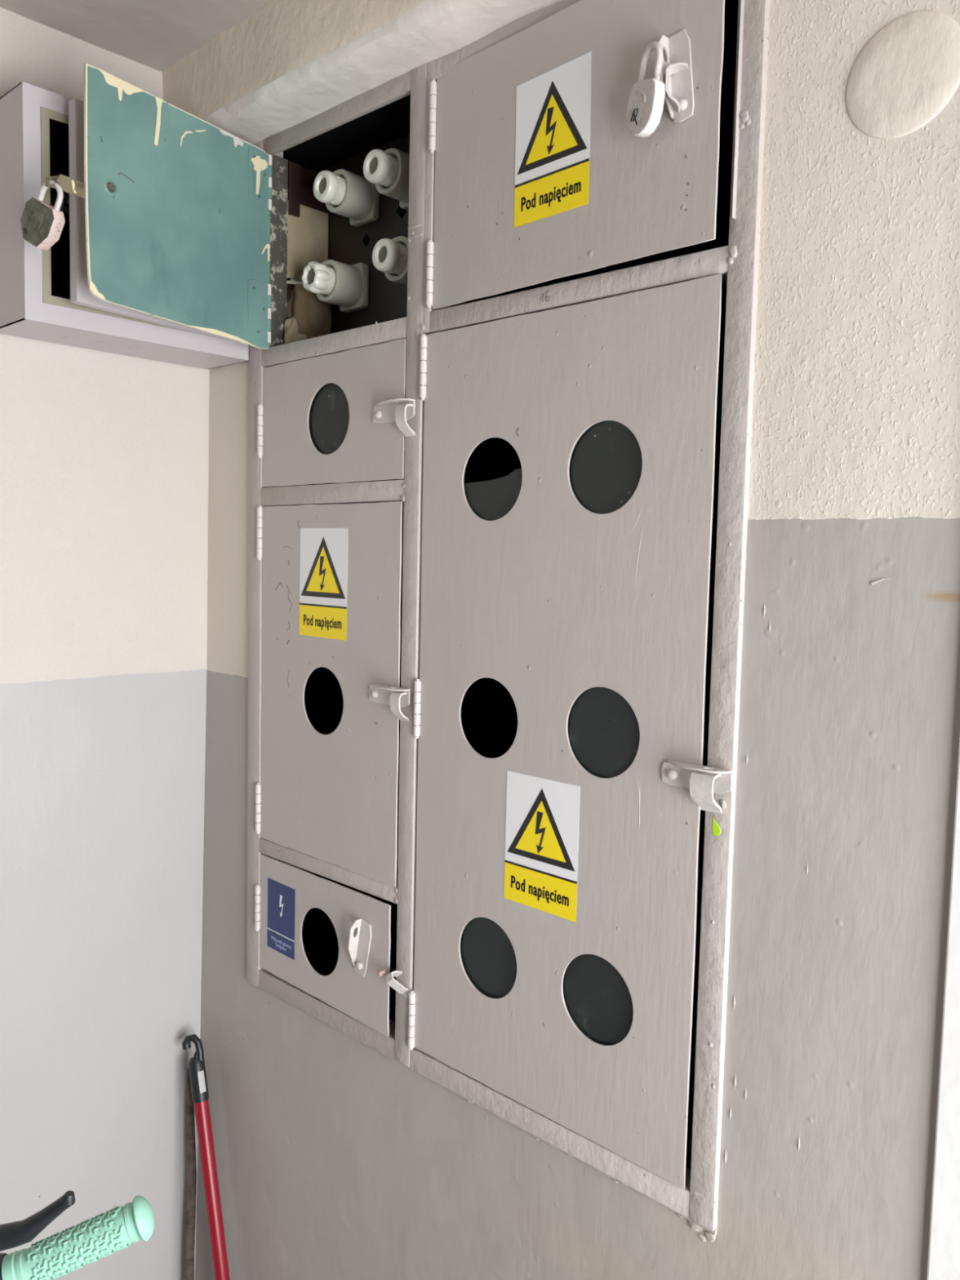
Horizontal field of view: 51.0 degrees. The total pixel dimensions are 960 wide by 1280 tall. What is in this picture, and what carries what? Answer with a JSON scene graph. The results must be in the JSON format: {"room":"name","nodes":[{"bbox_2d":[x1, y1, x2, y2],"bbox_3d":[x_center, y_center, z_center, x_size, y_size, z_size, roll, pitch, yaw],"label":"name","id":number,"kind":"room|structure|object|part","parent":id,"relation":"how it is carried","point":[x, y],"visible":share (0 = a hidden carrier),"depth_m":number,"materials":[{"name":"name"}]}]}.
{"room":"apartment building hallway","nodes":[
{"label":"apartment building hallway","id":0,"kind":"room"},
{"bbox_2d":[0,7,208,1279],"bbox_3d":[-1.435,0.362,0.659,0.165,2.310,2.860,6,6,43],"label":"wall","id":1,"kind":"structure","parent":0,"point":[104,455],"depth_m":1.47,"materials":[{"name":"beige paint"}]},
{"bbox_2d":[0,81,248,368],"bbox_3d":[-0.466,-0.539,1.355,0.155,0.279,0.319,6,6,43],"label":"enclosure","id":2,"kind":"object","parent":1,"relation":"attached to","point":[46,295],"visible":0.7,"depth_m":1.25,"materials":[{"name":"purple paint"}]},
{"bbox_3d":[-0.422,-0.540,1.328,0.014,0.239,0.257,4,5,34],"label":"enclosure door","id":3,"kind":"part","parent":2,"relation":"part of","materials":[{"name":"grey paint"}]},
{"bbox_2d":[0,0,273,71],"bbox_3d":[-0.295,-0.722,-0.395,3.110,0.111,3.000,6,6,43],"label":"ceiling","id":4,"kind":"structure","parent":0,"point":[156,34],"depth_m":1.31,"materials":[{"name":"paint"}]},
{"bbox_2d":[195,0,959,1279],"bbox_3d":[0.624,0.408,0.733,2.870,2.300,0.205,6,6,43],"label":"wall","id":5,"kind":"structure","parent":0,"point":[336,1158],"depth_m":0.90,"materials":[{"name":"beige paint"}]},
{"bbox_2d":[161,0,562,144],"bbox_3d":[0.582,-0.670,0.528,3.000,0.122,0.100,6,6,43],"label":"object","id":6,"kind":"structure","parent":5,"relation":"attached to","point":[288,63],"depth_m":1.24,"materials":[{"name":"beige paint"}]},
{"bbox_2d":[45,0,769,1231],"bbox_3d":[-0.097,-0.062,1.153,0.805,1.227,0.524,6,6,43],"label":"electrical cabinet","id":7,"kind":"object","parent":5,"relation":"attached to","point":[498,510],"visible":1,"depth_m":1.15,"materials":[{"name":"grey metal"}]},
{"bbox_2d":[20,179,65,250],"bbox_3d":[-0.501,-0.489,1.160,0.056,0.074,0.023,3,5,20],"label":"padlock","id":8,"kind":"object","parent":7,"relation":"hanging from","point":[42,223],"visible":1,"depth_m":1.15,"materials":[{"name":"grey metal"}]},
{"bbox_3d":[-0.376,-0.536,1.289,0.007,0.273,0.293,4,5,33],"label":"door","id":9,"kind":"part","parent":7,"relation":"part of","materials":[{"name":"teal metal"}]},
{"bbox_2d":[284,316,306,343],"bbox_3d":[-0.264,-0.434,1.445,0.041,0.061,0.022,-2,6,-35],"label":"lump","id":10,"kind":"object","parent":7,"relation":"in","point":[291,335],"visible":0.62,"depth_m":1.43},
{"bbox_2d":[287,200,328,279],"bbox_3d":[-0.254,-0.565,1.458,0.004,0.123,0.082,6,6,43],"label":"sheet","id":11,"kind":"object","parent":7,"relation":"attached to","point":[307,233],"visible":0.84,"depth_m":1.46,"materials":[{"name":"beige paper"}]},
{"bbox_2d":[286,271,331,338],"bbox_3d":[-0.248,-0.469,1.466,0.059,0.122,0.071,3,5,20],"label":"lump","id":12,"kind":"object","parent":7,"relation":"in","point":[313,316],"visible":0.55,"depth_m":1.44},
{"bbox_3d":[-0.221,0.413,1.393,0.002,0.174,0.300,-3,6,-45],"label":"door","id":13,"kind":"part","parent":7,"relation":"part of","materials":[{"name":"grey paint"}]},
{"bbox_3d":[-0.210,0.061,1.365,0.304,0.488,0.004,6,6,44],"label":"door","id":14,"kind":"part","parent":7,"relation":"part of","materials":[{"name":"grey paint"}]},
{"bbox_3d":[-0.201,-0.293,1.337,0.305,0.170,0.003,6,6,44],"label":"door","id":15,"kind":"part","parent":7,"relation":"part of","materials":[{"name":"grey metal"}]},
{"bbox_2d":[301,259,368,312],"bbox_3d":[-0.206,-0.503,1.417,0.052,0.062,0.086,6,6,43],"label":"holder","id":16,"kind":"object","parent":7,"relation":"attached to","point":[345,286],"visible":1,"depth_m":1.40,"materials":[{"name":"ceramic"}]},
{"bbox_2d":[286,279,302,284],"bbox_3d":[-0.231,-0.509,1.443,0.091,0.017,0.018,0,5,-14],"label":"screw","id":17,"kind":"object","parent":16,"relation":"attached to","point":[292,281],"visible":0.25,"depth_m":1.43,"materials":[{"name":"grey metal"}]},
{"bbox_2d":[313,168,379,226],"bbox_3d":[-0.187,-0.618,1.394,0.052,0.062,0.083,6,6,43],"label":"holder","id":18,"kind":"object","parent":7,"relation":"attached to","point":[344,193],"visible":0.97,"depth_m":1.38,"materials":[{"name":"ceramic"}]},
{"bbox_2d":[363,147,409,209],"bbox_3d":[-0.111,-0.612,1.321,0.052,0.062,0.083,6,6,43],"label":"holder","id":19,"kind":"object","parent":7,"relation":"attached to","point":[388,169],"visible":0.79,"depth_m":1.30,"materials":[{"name":"ceramic"}]},
{"bbox_2d":[372,235,408,285],"bbox_3d":[-0.098,-0.495,1.316,0.052,0.062,0.083,6,6,43],"label":"holder","id":20,"kind":"object","parent":7,"relation":"attached to","point":[389,256],"visible":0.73,"depth_m":1.29,"materials":[{"name":"ceramic"}]},
{"bbox_3d":[0.069,0.089,1.100,0.402,0.883,0.003,6,6,44],"label":"door","id":21,"kind":"part","parent":7,"relation":"part of","materials":[{"name":"grey metal"}]},
{"bbox_3d":[0.082,-0.512,1.043,0.004,0.270,0.391,-3,6,-43],"label":"door","id":22,"kind":"part","parent":7,"relation":"part of","materials":[{"name":"grey metal"}]},
{"bbox_2d":[626,41,688,137],"bbox_3d":[0.167,-0.511,0.937,0.036,0.079,0.057,-1,5,-30],"label":"padlock","id":23,"kind":"object","parent":7,"relation":"hanging from","point":[646,97],"depth_m":0.93,"materials":[{"name":"grey metal"}]},
{"bbox_3d":[0.181,-0.508,0.926,0.019,0.039,0.014,2,5,13],"label":"staple strip","id":24,"kind":"part","parent":23,"relation":"part of","materials":[{"name":"grey metal"}]},
{"bbox_2d":[846,10,959,138],"bbox_3d":[0.344,-0.458,0.816,0.097,0.095,0.006,6,6,43],"label":"junction box cover","id":25,"kind":"object","parent":5,"relation":"attached to","point":[906,74],"visible":1,"depth_m":0.81,"materials":[{"name":"beige paint"}]},
{"bbox_2d":[926,735,959,1279],"bbox_3d":[0.685,0.494,0.541,0.856,2.160,0.008,6,6,43],"label":"trim","id":26,"kind":"structure","parent":5,"relation":"attached to","point":[944,1249],"depth_m":0.82,"materials":[{"name":"white paint"}]},
{"bbox_3d":[-0.348,1.664,-0.207,3.110,0.100,3.000,6,6,43],"label":"floor","id":27,"kind":"structure","parent":0,"visible":0},
{"bbox_2d":[0,1191,154,1279],"bbox_3d":[-0.662,0.980,0.787,0.722,1.091,0.371,-2,6,-38],"label":"bicycle","id":28,"kind":"object","parent":27,"relation":"on","point":[61,1253],"visible":1,"depth_m":0.83,"materials":[{"name":"green plastic"}]},
{"bbox_3d":[-0.389,0.471,0.797,0.133,0.065,0.024,0,5,-10],"label":"brake lever","id":29,"kind":"part","parent":28,"relation":"part of","materials":[{"name":"black plastic"}]},
{"bbox_2d":[184,1067,196,1279],"bbox_3d":[-0.475,1.076,1.646,0.024,0.775,0.021,6,6,43],"label":"wooden stick","id":30,"kind":"object","parent":27,"relation":"on","point":[190,1220],"visible":0.89,"depth_m":1.62,"materials":[{"name":"brown wood"}]},
{"bbox_2d":[182,1034,230,1279],"bbox_3d":[-0.389,1.045,1.547,0.232,0.835,0.030,6,6,43],"label":"pole","id":31,"kind":"object","parent":27,"relation":"on","point":[198,1082],"visible":1,"depth_m":1.56,"materials":[{"name":"red plastic"}]}
]}

